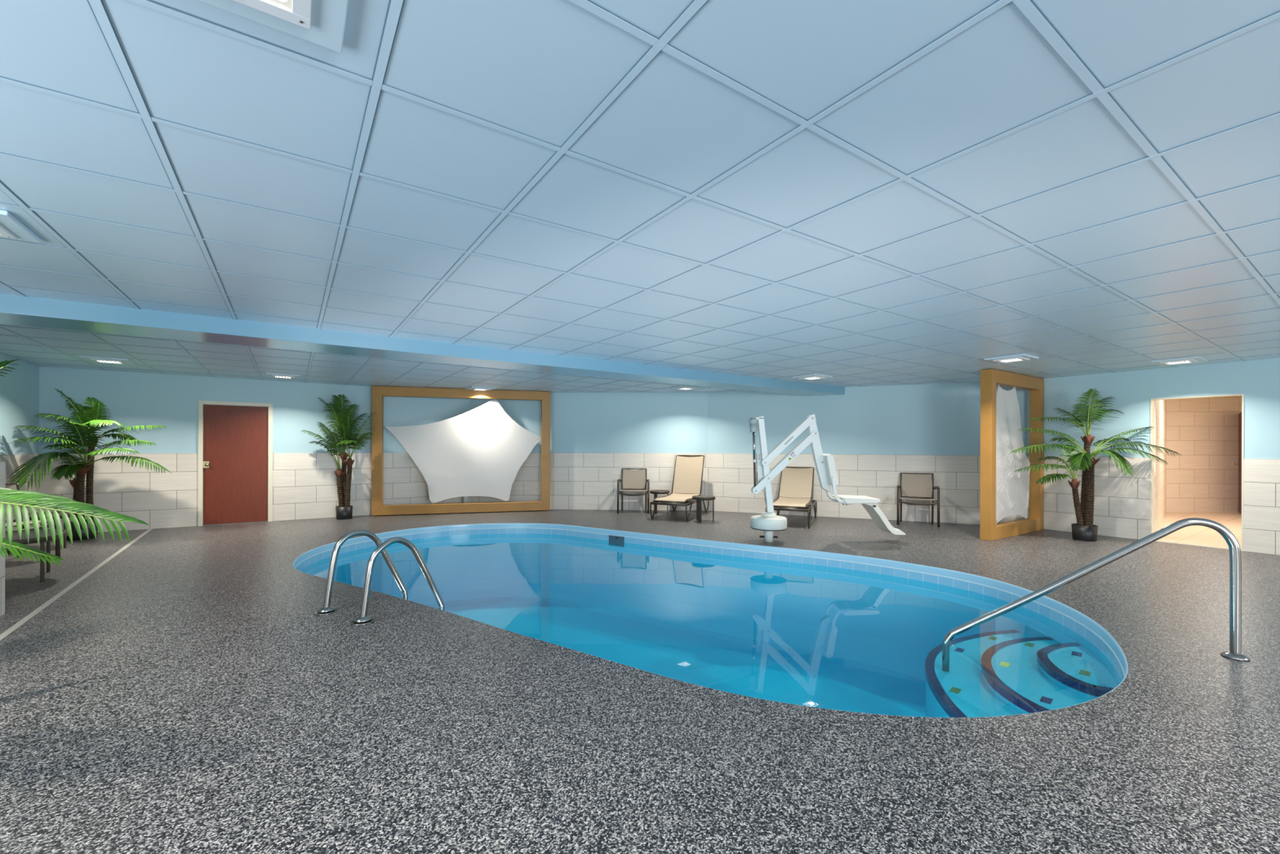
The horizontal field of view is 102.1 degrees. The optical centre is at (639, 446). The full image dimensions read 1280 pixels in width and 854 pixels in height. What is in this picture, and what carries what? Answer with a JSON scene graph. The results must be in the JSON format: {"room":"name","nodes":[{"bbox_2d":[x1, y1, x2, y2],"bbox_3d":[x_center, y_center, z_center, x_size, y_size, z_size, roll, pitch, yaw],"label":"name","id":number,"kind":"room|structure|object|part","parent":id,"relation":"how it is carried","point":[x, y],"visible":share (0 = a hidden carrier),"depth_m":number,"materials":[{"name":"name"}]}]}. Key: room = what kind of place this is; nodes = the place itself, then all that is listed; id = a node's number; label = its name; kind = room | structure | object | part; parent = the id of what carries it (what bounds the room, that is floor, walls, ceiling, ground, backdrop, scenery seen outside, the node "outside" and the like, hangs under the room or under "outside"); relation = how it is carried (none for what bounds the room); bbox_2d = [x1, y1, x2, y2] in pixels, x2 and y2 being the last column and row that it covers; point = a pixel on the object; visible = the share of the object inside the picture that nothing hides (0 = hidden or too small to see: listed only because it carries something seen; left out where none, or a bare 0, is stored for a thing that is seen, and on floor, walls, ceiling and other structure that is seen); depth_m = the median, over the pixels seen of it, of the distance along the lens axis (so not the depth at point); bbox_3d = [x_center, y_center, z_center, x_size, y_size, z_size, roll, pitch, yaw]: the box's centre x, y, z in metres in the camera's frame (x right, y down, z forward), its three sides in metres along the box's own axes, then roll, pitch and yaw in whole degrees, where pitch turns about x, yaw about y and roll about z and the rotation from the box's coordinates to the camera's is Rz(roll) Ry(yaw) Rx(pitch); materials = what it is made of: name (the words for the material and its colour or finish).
{"room":"indoor swimming pool","nodes":[
{"label":"indoor swimming pool","id":0,"kind":"room"},
{"bbox_2d":[0,461,5,617],"bbox_3d":[-5.356,0.702,3.613,1.170,1.186,0.160,0,0,-34],"label":"wall","id":1,"kind":"structure","parent":0,"point":[2,464],"depth_m":3.97,"materials":[{"name":"tile"}]},
{"bbox_2d":[0,354,39,548],"bbox_3d":[-4.379,0.053,1.025,0.129,2.490,15.400,0,0,-34],"label":"wall","id":2,"kind":"structure","parent":0,"point":[19,388],"depth_m":6.88,"materials":[{"name":"blue paint"}]},
{"bbox_2d":[39,366,470,532],"bbox_3d":[-6.137,0.048,9.196,6.120,2.490,0.129,0,0,-34],"label":"wall","id":3,"kind":"structure","parent":0,"point":[170,401],"depth_m":8.39,"materials":[{"name":"blue paint"}]},
{"bbox_2d":[197,400,272,526],"bbox_3d":[-6.799,0.268,8.725,0.987,2.045,0.130,0,0,-34],"label":"trim","id":4,"kind":"structure","parent":3,"relation":"attached to","point":[201,403],"depth_m":8.58,"materials":[{"name":"beige paint"}]},
{"bbox_2d":[203,404,268,524],"bbox_3d":[-6.795,0.297,8.711,0.863,1.976,0.118,0,0,-34],"label":"door","id":5,"kind":"structure","parent":3,"relation":"in","point":[235,437],"depth_m":8.71,"materials":[{"name":"red wood"}]},
{"bbox_3d":[-7.105,0.291,8.475,0.085,0.110,0.074,0,0,-34],"label":"knob","id":6,"kind":"part","parent":5,"relation":"part of","materials":[{"name":"gold metal"}]},
{"bbox_2d":[469,392,707,511],"bbox_3d":[-1.084,0.064,10.822,4.972,2.490,0.129,0,0,2],"label":"wall","id":7,"kind":"structure","parent":0,"point":[580,422],"depth_m":10.75,"materials":[{"name":"blue paint"}]},
{"bbox_2d":[0,0,1279,392],"bbox_3d":[1.112,-1.172,4.730,13.330,0.103,15.600,0,0,-34],"label":"ceiling","id":8,"kind":"structure","parent":0,"point":[856,193],"depth_m":2.21,"materials":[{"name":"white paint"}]},
{"bbox_2d":[0,209,42,243],"bbox_3d":[-3.349,-1.119,2.544,0.444,0.038,0.430,0,0,-34],"label":"recessed light","id":9,"kind":"object","parent":8,"relation":"in","point":[11,228],"visible":1,"depth_m":2.66,"materials":[{"name":"blue paint"}]},
{"bbox_2d":[80,355,136,364],"bbox_3d":[-6.981,-1.131,6.807,0.444,0.038,0.430,0,0,-34],"label":"recessed light","id":10,"kind":"object","parent":8,"relation":"in","point":[98,359],"visible":1,"depth_m":6.73,"materials":[{"name":"blue paint"}]},
{"bbox_2d":[199,0,348,53],"bbox_3d":[-0.904,-1.111,1.157,0.444,0.038,0.430,0,0,-34],"label":"recessed light","id":11,"kind":"object","parent":8,"relation":"in","point":[322,23],"visible":1,"depth_m":1.32,"materials":[{"name":"blue paint"}]},
{"bbox_2d":[265,372,300,378],"bbox_3d":[-5.697,-1.127,8.265,0.444,0.038,0.430,0,0,-34],"label":"recessed light","id":12,"kind":"object","parent":8,"relation":"in","point":[268,374],"visible":1,"depth_m":8.19,"materials":[{"name":"blue paint"}]},
{"bbox_2d":[466,386,495,391],"bbox_3d":[-3.084,-1.118,10.005,0.444,0.038,0.430,0,0,-34],"label":"recessed light","id":13,"kind":"object","parent":8,"relation":"in","point":[472,388],"visible":1,"depth_m":9.88,"materials":[{"name":"blue paint"}]},
{"bbox_2d":[669,385,702,390],"bbox_3d":[0.856,-1.105,9.746,0.444,0.038,0.430,0,0,-34],"label":"recessed light","id":14,"kind":"object","parent":8,"relation":"in","point":[682,387],"visible":1,"depth_m":9.63,"materials":[{"name":"white paint"}]},
{"bbox_3d":[0.856,-1.113,9.746,0.444,0.022,0.430,0,0,-34],"label":"plate","id":15,"kind":"part","parent":14,"relation":"part of","materials":[{"name":"white paint"}]},
{"bbox_2d":[791,373,832,380],"bbox_3d":[2.732,-1.099,8.201,0.444,0.038,0.430,0,0,-34],"label":"recessed light","id":16,"kind":"object","parent":8,"relation":"in","point":[811,376],"visible":1,"depth_m":8.10,"materials":[{"name":"white paint"}]},
{"bbox_2d":[984,353,1039,363],"bbox_3d":[4.633,-1.093,6.456,0.444,0.038,0.430,0,0,-34],"label":"recessed light","id":17,"kind":"object","parent":8,"relation":"in","point":[1022,357],"visible":1,"depth_m":6.38,"materials":[{"name":"white paint"}]},
{"bbox_2d":[1151,355,1207,365],"bbox_3d":[6.854,-1.086,6.580,0.444,0.038,0.430,0,0,-34],"label":"recessed light","id":18,"kind":"object","parent":8,"relation":"in","point":[1196,358],"visible":1,"depth_m":6.51,"materials":[{"name":"white paint"}]},
{"bbox_2d":[0,509,1279,853],"bbox_3d":[1.070,1.317,4.708,13.250,0.001,15.600,0,0,-34],"label":"floor","id":19,"kind":"structure","parent":0,"point":[188,695],"depth_m":2.38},
{"bbox_2d":[4,483,60,558],"bbox_3d":[-7.038,0.856,5.743,0.530,0.872,0.638,0,0,7],"label":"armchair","id":20,"kind":"object","parent":19,"relation":"on","point":[10,486],"visible":0.26,"depth_m":5.99,"materials":[{"name":"brown metal"}]},
{"bbox_3d":[-7.243,0.634,5.770,0.115,0.416,0.477,0,0,7],"label":"backrest","id":21,"kind":"part","parent":20,"relation":"part of","materials":[{"name":"beige fabric"}]},
{"bbox_3d":[-7.203,0.856,6.011,0.131,0.871,0.032,0,0,7],"label":"leg","id":22,"kind":"part","parent":20,"relation":"part of","materials":[{"name":"brown metal"}]},
{"bbox_3d":[-6.995,0.855,5.738,0.384,0.043,0.516,0,0,7],"label":"seat","id":23,"kind":"part","parent":20,"relation":"part of","materials":[{"name":"beige fabric"}]},
{"bbox_3d":[-6.960,0.958,6.027,0.447,0.666,0.049,0,0,3],"label":"leg","id":24,"kind":"part","parent":20,"relation":"part of","materials":[{"name":"brown metal"}]},
{"bbox_2d":[4,528,68,582],"bbox_3d":[-6.118,1.073,4.945,0.880,0.440,0.880,0,0,-34],"label":"side table","id":25,"kind":"object","parent":19,"relation":"on","point":[15,537],"visible":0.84,"depth_m":4.96,"materials":[{"name":"brown metal"}]},
{"bbox_3d":[-5.713,1.097,4.945,0.016,0.395,0.026,0,0,0],"label":"leg","id":26,"kind":"part","parent":25,"relation":"part of","materials":[{"name":"brown metal"}]},
{"bbox_3d":[-6.118,1.095,5.350,0.026,0.395,0.016,0,0,0],"label":"leg","id":27,"kind":"part","parent":25,"relation":"part of","materials":[{"name":"brown metal"}]},
{"bbox_2d":[7,511,74,553],"bbox_3d":[-7.558,1.068,6.507,0.600,0.440,0.600,0,0,-34],"label":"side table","id":28,"kind":"object","parent":19,"relation":"on","point":[60,512],"visible":0.26,"depth_m":6.56,"materials":[{"name":"brown metal"}]},
{"bbox_3d":[-7.301,1.091,6.571,0.016,0.395,0.026,0,0,-14],"label":"leg","id":29,"kind":"part","parent":28,"relation":"part of","materials":[{"name":"brown metal"}]},
{"bbox_2d":[0,359,148,564],"bbox_3d":[-3.576,0.408,2.161,2.259,1.786,1.574,0,0,26],"label":"palm tree","id":30,"kind":"object","parent":19,"relation":"on","point":[34,497],"visible":1,"depth_m":2.35,"materials":[{"name":"green plant"}]},
{"bbox_2d":[0,528,151,640],"bbox_3d":[-5.119,1.294,4.586,0.044,0.004,8.657,0,0,-36],"label":"trim","id":31,"kind":"structure","parent":19,"relation":"on","point":[4,634],"depth_m":4.54,"materials":[{"name":"beige"}]},
{"bbox_2d":[7,388,171,540],"bbox_3d":[-7.277,0.253,6.947,1.739,2.072,1.118,0,0,0],"label":"palm tree","id":32,"kind":"object","parent":19,"relation":"on","point":[87,417],"visible":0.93,"depth_m":7.04,"materials":[{"name":"green plant"}]},
{"bbox_3d":[-7.818,1.167,7.248,0.320,0.240,0.320,0,0,-34],"label":"pot","id":33,"kind":"part","parent":32,"relation":"part of","materials":[{"name":"black"}]},
{"bbox_2d":[301,394,377,519],"bbox_3d":[-5.169,0.173,9.199,1.374,2.245,0.858,0,0,5],"label":"palm tree","id":34,"kind":"object","parent":19,"relation":"on","point":[344,510],"visible":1,"depth_m":9.22,"materials":[{"name":"green plant"}]},
{"bbox_3d":[-5.338,1.183,9.338,0.270,0.225,0.270,0,0,-34],"label":"pot","id":35,"kind":"part","parent":34,"relation":"part of","materials":[{"name":"black ceramic"}]},
{"bbox_2d":[313,529,408,615],"bbox_3d":[-2.291,1.421,4.325,0.170,1.458,0.775,0,0,39],"label":"ladder rail","id":36,"kind":"object","parent":19,"relation":"on","point":[326,609],"visible":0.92,"depth_m":4.17,"materials":[{"name":"silver metal"}]},
{"bbox_2d":[349,537,444,625],"bbox_3d":[-1.880,1.446,4.102,0.170,1.468,0.778,0,0,39],"label":"ladder rail","id":37,"kind":"object","parent":19,"relation":"on","point":[363,619],"visible":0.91,"depth_m":3.96,"materials":[{"name":"silver metal"}]},
{"bbox_2d":[371,386,550,515],"bbox_3d":[-3.439,0.085,10.180,3.300,2.434,0.160,0,0,-16],"label":"fabric panel","id":38,"kind":"object","parent":19,"relation":"on","point":[481,451],"visible":1,"depth_m":10.16,"materials":[{"name":"fabric"}]},
{"bbox_3d":[-4.942,0.072,9.743,0.170,2.415,0.160,0,0,-16],"label":"rail","id":39,"kind":"part","parent":38,"relation":"part of","materials":[{"name":"brown wood"}]},
{"bbox_3d":[-3.442,1.198,10.180,3.298,0.175,0.160,0,0,-16],"label":"rail","id":40,"kind":"part","parent":38,"relation":"part of","materials":[{"name":"brown wood"}]},
{"bbox_3d":[-3.435,-1.045,10.180,3.298,0.175,0.160,0,0,-16],"label":"rail","id":41,"kind":"part","parent":38,"relation":"part of","materials":[{"name":"brown wood"}]},
{"bbox_3d":[-1.936,0.082,10.617,0.170,2.415,0.160,0,0,-16],"label":"rail","id":42,"kind":"part","parent":38,"relation":"part of","materials":[{"name":"brown wood"}]},
{"bbox_2d":[462,496,468,502],"bbox_3d":[-3.577,1.026,10.618,0.109,0.550,0.109,0,0,-34],"label":"pipe","id":43,"kind":"object","parent":19,"relation":"on","point":[465,499],"visible":0.32,"depth_m":10.57,"materials":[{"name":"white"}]},
{"bbox_2d":[617,468,649,513],"bbox_3d":[-0.127,0.879,10.468,0.638,0.872,0.530,0,0,2],"label":"armchair","id":44,"kind":"object","parent":19,"relation":"on","point":[630,479],"visible":1,"depth_m":10.64,"materials":[{"name":"beige fabric"}]},
{"bbox_3d":[-0.420,0.980,10.435,0.049,0.666,0.447,0,0,6],"label":"leg","id":45,"kind":"part","parent":44,"relation":"part of","materials":[{"name":"brown metal"}]},
{"bbox_3d":[-0.366,0.879,10.673,0.031,0.871,0.132,0,0,2],"label":"leg","id":46,"kind":"part","parent":44,"relation":"part of","materials":[{"name":"brown metal"}]},
{"bbox_3d":[-0.129,0.878,10.424,0.516,0.043,0.384,0,0,2],"label":"seat","id":47,"kind":"part","parent":44,"relation":"part of","materials":[{"name":"beige fabric"}]},
{"bbox_3d":[-0.120,0.658,10.675,0.477,0.416,0.115,0,0,2],"label":"backrest","id":48,"kind":"part","parent":44,"relation":"part of","materials":[{"name":"beige fabric"}]},
{"bbox_3d":[0.124,0.880,10.658,0.031,0.871,0.132,0,0,2],"label":"leg","id":49,"kind":"part","parent":44,"relation":"part of","materials":[{"name":"brown metal"}]},
{"bbox_3d":[0.162,0.982,10.417,0.049,0.666,0.447,0,0,-2],"label":"leg","id":50,"kind":"part","parent":44,"relation":"part of","materials":[{"name":"brown metal"}]},
{"bbox_2d":[649,489,669,513],"bbox_3d":[0.390,1.094,10.317,0.390,0.440,0.390,0,0,-34],"label":"side table","id":51,"kind":"object","parent":19,"relation":"on","point":[655,492],"visible":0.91,"depth_m":10.18,"materials":[{"name":"brown metal"}]},
{"bbox_3d":[0.308,1.117,10.180,0.064,0.395,0.016,0,0,31],"label":"leg","id":52,"kind":"part","parent":51,"relation":"part of","materials":[{"name":"brown metal"}]},
{"bbox_2d":[649,454,709,520],"bbox_3d":[0.794,0.740,9.920,0.693,1.150,1.580,0,0,22],"label":"lounge chair","id":53,"kind":"object","parent":19,"relation":"on","point":[688,468],"visible":0.94,"depth_m":10.28,"materials":[{"name":"beige fabric"}]},
{"bbox_3d":[0.253,1.164,9.487,0.023,0.298,0.370,0,0,22],"label":"leg","id":54,"kind":"part","parent":53,"relation":"part of","materials":[{"name":"brown metal"}]},
{"bbox_3d":[0.696,0.548,10.440,0.025,0.753,0.284,0,0,23],"label":"rail","id":55,"kind":"part","parent":53,"relation":"part of","materials":[{"name":"brown metal"}]},
{"bbox_3d":[0.873,1.166,9.233,0.023,0.298,0.370,0,0,22],"label":"leg","id":56,"kind":"part","parent":53,"relation":"part of","materials":[{"name":"brown metal"}]},
{"bbox_3d":[1.103,1.015,9.794,0.021,0.051,1.545,0,0,22],"label":"rail","id":57,"kind":"part","parent":53,"relation":"part of","materials":[{"name":"brown metal"}]},
{"bbox_3d":[0.986,0.951,9.627,0.030,0.088,1.028,0,0,22],"label":"seat rail","id":58,"kind":"part","parent":53,"relation":"part of","materials":[{"name":"beige fabric"}]},
{"bbox_3d":[1.228,0.550,10.222,0.025,0.753,0.284,0,0,21],"label":"rail","id":59,"kind":"part","parent":53,"relation":"part of","materials":[{"name":"brown metal"}]},
{"bbox_3d":[1.312,1.168,10.305,0.023,0.298,0.453,0,0,22],"label":"leg","id":60,"kind":"part","parent":53,"relation":"part of","materials":[{"name":"brown metal"}]},
{"bbox_2d":[692,495,715,522],"bbox_3d":[1.131,1.097,9.176,0.410,0.440,0.410,0,0,-34],"label":"side table","id":61,"kind":"object","parent":19,"relation":"on","point":[699,498],"visible":1,"depth_m":9.04,"materials":[{"name":"brown metal"}]},
{"bbox_3d":[1.048,1.119,9.325,0.064,0.395,0.016,0,0,-29],"label":"leg","id":62,"kind":"part","parent":61,"relation":"part of","materials":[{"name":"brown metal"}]},
{"bbox_3d":[1.043,1.119,9.030,0.064,0.395,0.016,0,0,31],"label":"leg","id":63,"kind":"part","parent":61,"relation":"part of","materials":[{"name":"brown metal"}]},
{"bbox_3d":[1.301,1.120,9.173,0.016,0.395,0.064,0,0,1],"label":"leg","id":64,"kind":"part","parent":61,"relation":"part of","materials":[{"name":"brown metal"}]},
{"bbox_2d":[293,523,1128,717],"bbox_3d":[0.553,1.945,5.209,10.333,1.260,4.355,0,0,29],"label":"swimming pool","id":65,"kind":"object","parent":19,"relation":"in","point":[835,631],"visible":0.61,"depth_m":6.51,"materials":[{"name":"blue liquid"}]},
{"bbox_2d":[942,517,1250,671],"bbox_3d":[3.073,1.099,3.616,1.655,1.284,0.124,0,0,28],"label":"pool handrail","id":66,"kind":"object","parent":65,"relation":"attached to","point":[1235,557],"visible":1,"depth_m":3.40,"materials":[{"name":"silver metal"}]},
{"bbox_2d":[765,466,817,528],"bbox_3d":[2.710,0.851,9.173,0.693,0.940,1.590,0,0,23],"label":"lounge chair","id":67,"kind":"object","parent":19,"relation":"on","point":[796,483],"visible":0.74,"depth_m":9.56,"materials":[{"name":"beige fabric"}]},
{"bbox_3d":[2.661,0.659,9.786,0.024,0.551,0.488,0,0,24],"label":"rail","id":68,"kind":"part","parent":67,"relation":"part of","materials":[{"name":"brown metal"}]},
{"bbox_3d":[2.896,0.957,8.872,0.030,0.088,1.028,0,0,23],"label":"seat rail","id":69,"kind":"part","parent":67,"relation":"part of","materials":[{"name":"brown metal"}]},
{"bbox_3d":[2.776,1.173,8.480,0.023,0.298,0.370,0,0,23],"label":"leg","id":70,"kind":"part","parent":67,"relation":"part of","materials":[{"name":"brown metal"}]},
{"bbox_3d":[3.190,0.661,9.559,0.024,0.551,0.488,0,0,23],"label":"rail","id":71,"kind":"part","parent":67,"relation":"part of","materials":[{"name":"brown metal"}]},
{"bbox_3d":[3.016,1.022,9.037,0.021,0.051,1.545,0,0,23],"label":"rail","id":72,"kind":"part","parent":67,"relation":"part of","materials":[{"name":"brown metal"}]},
{"bbox_3d":[3.233,1.174,9.545,0.023,0.298,0.453,0,0,23],"label":"leg","id":73,"kind":"part","parent":67,"relation":"part of","materials":[{"name":"brown metal"}]},
{"bbox_2d":[748,414,905,542],"bbox_3d":[2.574,0.435,7.220,2.110,1.772,0.495,0,0,0],"label":"lift","id":74,"kind":"object","parent":19,"relation":"on","point":[768,522],"visible":1,"depth_m":7.16,"materials":[{"name":"white metal"}]},
{"bbox_3d":[1.581,-0.295,7.220,0.118,0.185,0.118,0,0,-34],"label":"motor","id":75,"kind":"part","parent":74,"relation":"part of","materials":[{"name":"grey plastic"}]},
{"bbox_3d":[1.794,1.214,7.220,0.124,0.210,0.124,0,0,-34],"label":"post","id":76,"kind":"part","parent":74,"relation":"part of","materials":[{"name":"white metal"}]},
{"bbox_3d":[2.018,0.213,7.273,0.913,0.881,0.018,0,0,0],"label":"arm","id":77,"kind":"part","parent":74,"relation":"part of","materials":[{"name":"white metal"}]},
{"bbox_3d":[2.059,-0.087,7.273,0.745,0.713,0.018,0,0,0],"label":"arm","id":78,"kind":"part","parent":74,"relation":"part of","materials":[{"name":"white metal"}]},
{"bbox_3d":[2.018,0.213,7.167,0.913,0.881,0.018,0,0,0],"label":"arm","id":79,"kind":"part","parent":74,"relation":"part of","materials":[{"name":"white metal"}]},
{"bbox_3d":[2.059,-0.087,7.167,0.745,0.713,0.018,0,0,0],"label":"arm","id":80,"kind":"part","parent":74,"relation":"part of","materials":[{"name":"white metal"}]},
{"bbox_3d":[2.629,0.312,7.245,0.164,0.424,0.390,0,0,0],"label":"backrest","id":81,"kind":"part","parent":74,"relation":"part of","materials":[{"name":"white plastic"}]},
{"bbox_3d":[3.018,0.733,7.240,0.486,0.086,0.440,0,0,0],"label":"seat","id":82,"kind":"part","parent":74,"relation":"part of","materials":[{"name":"white plastic"}]},
{"bbox_2d":[897,472,939,527],"bbox_3d":[4.778,0.895,8.915,0.638,0.872,0.530,0,0,25],"label":"armchair","id":83,"kind":"object","parent":19,"relation":"on","point":[913,485],"visible":1,"depth_m":9.05,"materials":[{"name":"beige fabric"}]},
{"bbox_3d":[4.497,0.996,9.002,0.049,0.666,0.447,0,0,29],"label":"leg","id":84,"kind":"part","parent":83,"relation":"part of","materials":[{"name":"brown metal"}]},
{"bbox_3d":[4.641,0.895,9.199,0.032,0.871,0.131,0,0,25],"label":"leg","id":85,"kind":"part","parent":83,"relation":"part of","materials":[{"name":"brown metal"}]},
{"bbox_3d":[4.867,0.674,9.103,0.477,0.416,0.115,0,0,25],"label":"backrest","id":86,"kind":"part","parent":83,"relation":"part of","materials":[{"name":"beige fabric"}]},
{"bbox_3d":[4.759,0.894,8.875,0.516,0.043,0.384,0,0,25],"label":"seat","id":87,"kind":"part","parent":83,"relation":"part of","materials":[{"name":"beige fabric"}]},
{"bbox_3d":[5.084,0.897,8.989,0.032,0.871,0.131,0,0,25],"label":"leg","id":88,"kind":"part","parent":83,"relation":"part of","materials":[{"name":"brown metal"}]},
{"bbox_3d":[5.023,0.998,8.753,0.049,0.666,0.447,0,0,21],"label":"leg","id":89,"kind":"part","parent":83,"relation":"part of","materials":[{"name":"brown metal"}]},
{"bbox_2d":[979,368,1044,540],"bbox_3d":[5.716,0.115,7.908,1.885,2.434,0.150,0,0,-34],"label":"fabric panel","id":90,"kind":"object","parent":19,"relation":"on","point":[1005,492],"visible":0.98,"depth_m":7.74,"materials":[{"name":"paint"}]},
{"bbox_3d":[4.993,0.113,7.420,0.140,2.431,0.150,0,0,-34],"label":"rail","id":91,"kind":"part","parent":90,"relation":"part of","materials":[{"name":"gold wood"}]},
{"bbox_3d":[5.712,1.239,7.908,1.883,0.185,0.150,0,0,-34],"label":"rail","id":92,"kind":"part","parent":90,"relation":"part of","materials":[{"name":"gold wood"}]},
{"bbox_3d":[5.720,-1.010,7.908,1.883,0.185,0.150,0,0,-34],"label":"rail","id":93,"kind":"part","parent":90,"relation":"part of","materials":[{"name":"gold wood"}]},
{"bbox_3d":[6.439,0.117,8.396,0.140,2.431,0.150,0,0,-34],"label":"rail","id":94,"kind":"part","parent":90,"relation":"part of","materials":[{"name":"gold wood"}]},
{"bbox_2d":[1008,388,1181,541],"bbox_3d":[6.246,0.255,7.390,2.310,2.158,0.992,0,0,4],"label":"palm tree","id":95,"kind":"object","parent":19,"relation":"on","point":[1084,530],"visible":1,"depth_m":7.38,"materials":[{"name":"green plant"}]},
{"bbox_3d":[6.380,1.227,7.425,0.290,0.215,0.290,0,0,-34],"label":"pot","id":96,"kind":"part","parent":95,"relation":"part of","materials":[{"name":"black ceramic"}]},
{"bbox_2d":[707,382,1027,524],"bbox_3d":[3.933,0.081,9.679,5.442,2.490,0.129,0,0,23],"label":"wall","id":97,"kind":"structure","parent":0,"point":[924,419],"depth_m":9.51,"materials":[{"name":"blue paint"}]},
{"bbox_2d":[0,293,844,395],"bbox_3d":[-1.061,-1.065,6.696,11.830,0.150,0.550,0,0,-34],"label":"beam","id":98,"kind":"structure","parent":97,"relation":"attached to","point":[15,309],"depth_m":5.14,"materials":[{"name":"blue paint"}]},
{"bbox_2d":[1026,357,1279,555],"bbox_3d":[8.687,0.097,5.335,0.129,2.490,7.920,0,0,-34],"label":"wall","id":99,"kind":"structure","parent":0,"point":[1259,380],"depth_m":7.43,"materials":[{"name":"blue paint"}]},
{"bbox_2d":[1150,393,1244,551],"bbox_3d":[7.552,0.328,7.030,0.152,2.020,0.869,0,0,-34],"label":"trim","id":100,"kind":"structure","parent":99,"relation":"attached to","point":[1152,400],"depth_m":7.34,"materials":[{"name":"beige paint"}]},
{"bbox_2d":[1154,540,1241,551],"bbox_3d":[7.488,1.333,6.989,0.040,0.010,0.837,0,0,-34],"label":"trim","id":101,"kind":"structure","parent":99,"relation":"attached to","point":[1156,540],"depth_m":7.00,"materials":[{"name":"beige"}]},
{"bbox_2d":[1231,412,1241,514],"bbox_3d":[12.045,0.328,10.441,0.947,2.030,0.186,0,0,-45],"label":"door","id":102,"kind":"structure","parent":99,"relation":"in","point":[1239,464],"depth_m":10.43,"materials":[{"name":"red"}]},
{"bbox_2d":[1154,400,1166,532],"bbox_3d":[9.073,0.123,9.050,4.700,2.440,0.080,0,0,-43],"label":"wall","id":103,"kind":"structure","parent":0,"point":[1160,469],"depth_m":8.58,"materials":[{"name":"paint"}]},
{"bbox_2d":[1156,512,1241,550],"bbox_3d":[10.620,1.344,8.863,7.270,0.001,3.600,0,0,-34],"label":"floor","id":104,"kind":"structure","parent":0,"point":[1202,535],"depth_m":8.30,"materials":[{"name":"tile"}]},
{"bbox_2d":[1166,395,1241,512],"bbox_3d":[12.169,0.133,10.706,2.714,2.440,0.080,0,0,-2],"label":"wall","id":105,"kind":"structure","parent":0,"point":[1204,431],"depth_m":10.65,"materials":[{"name":"tile"}]}
]}

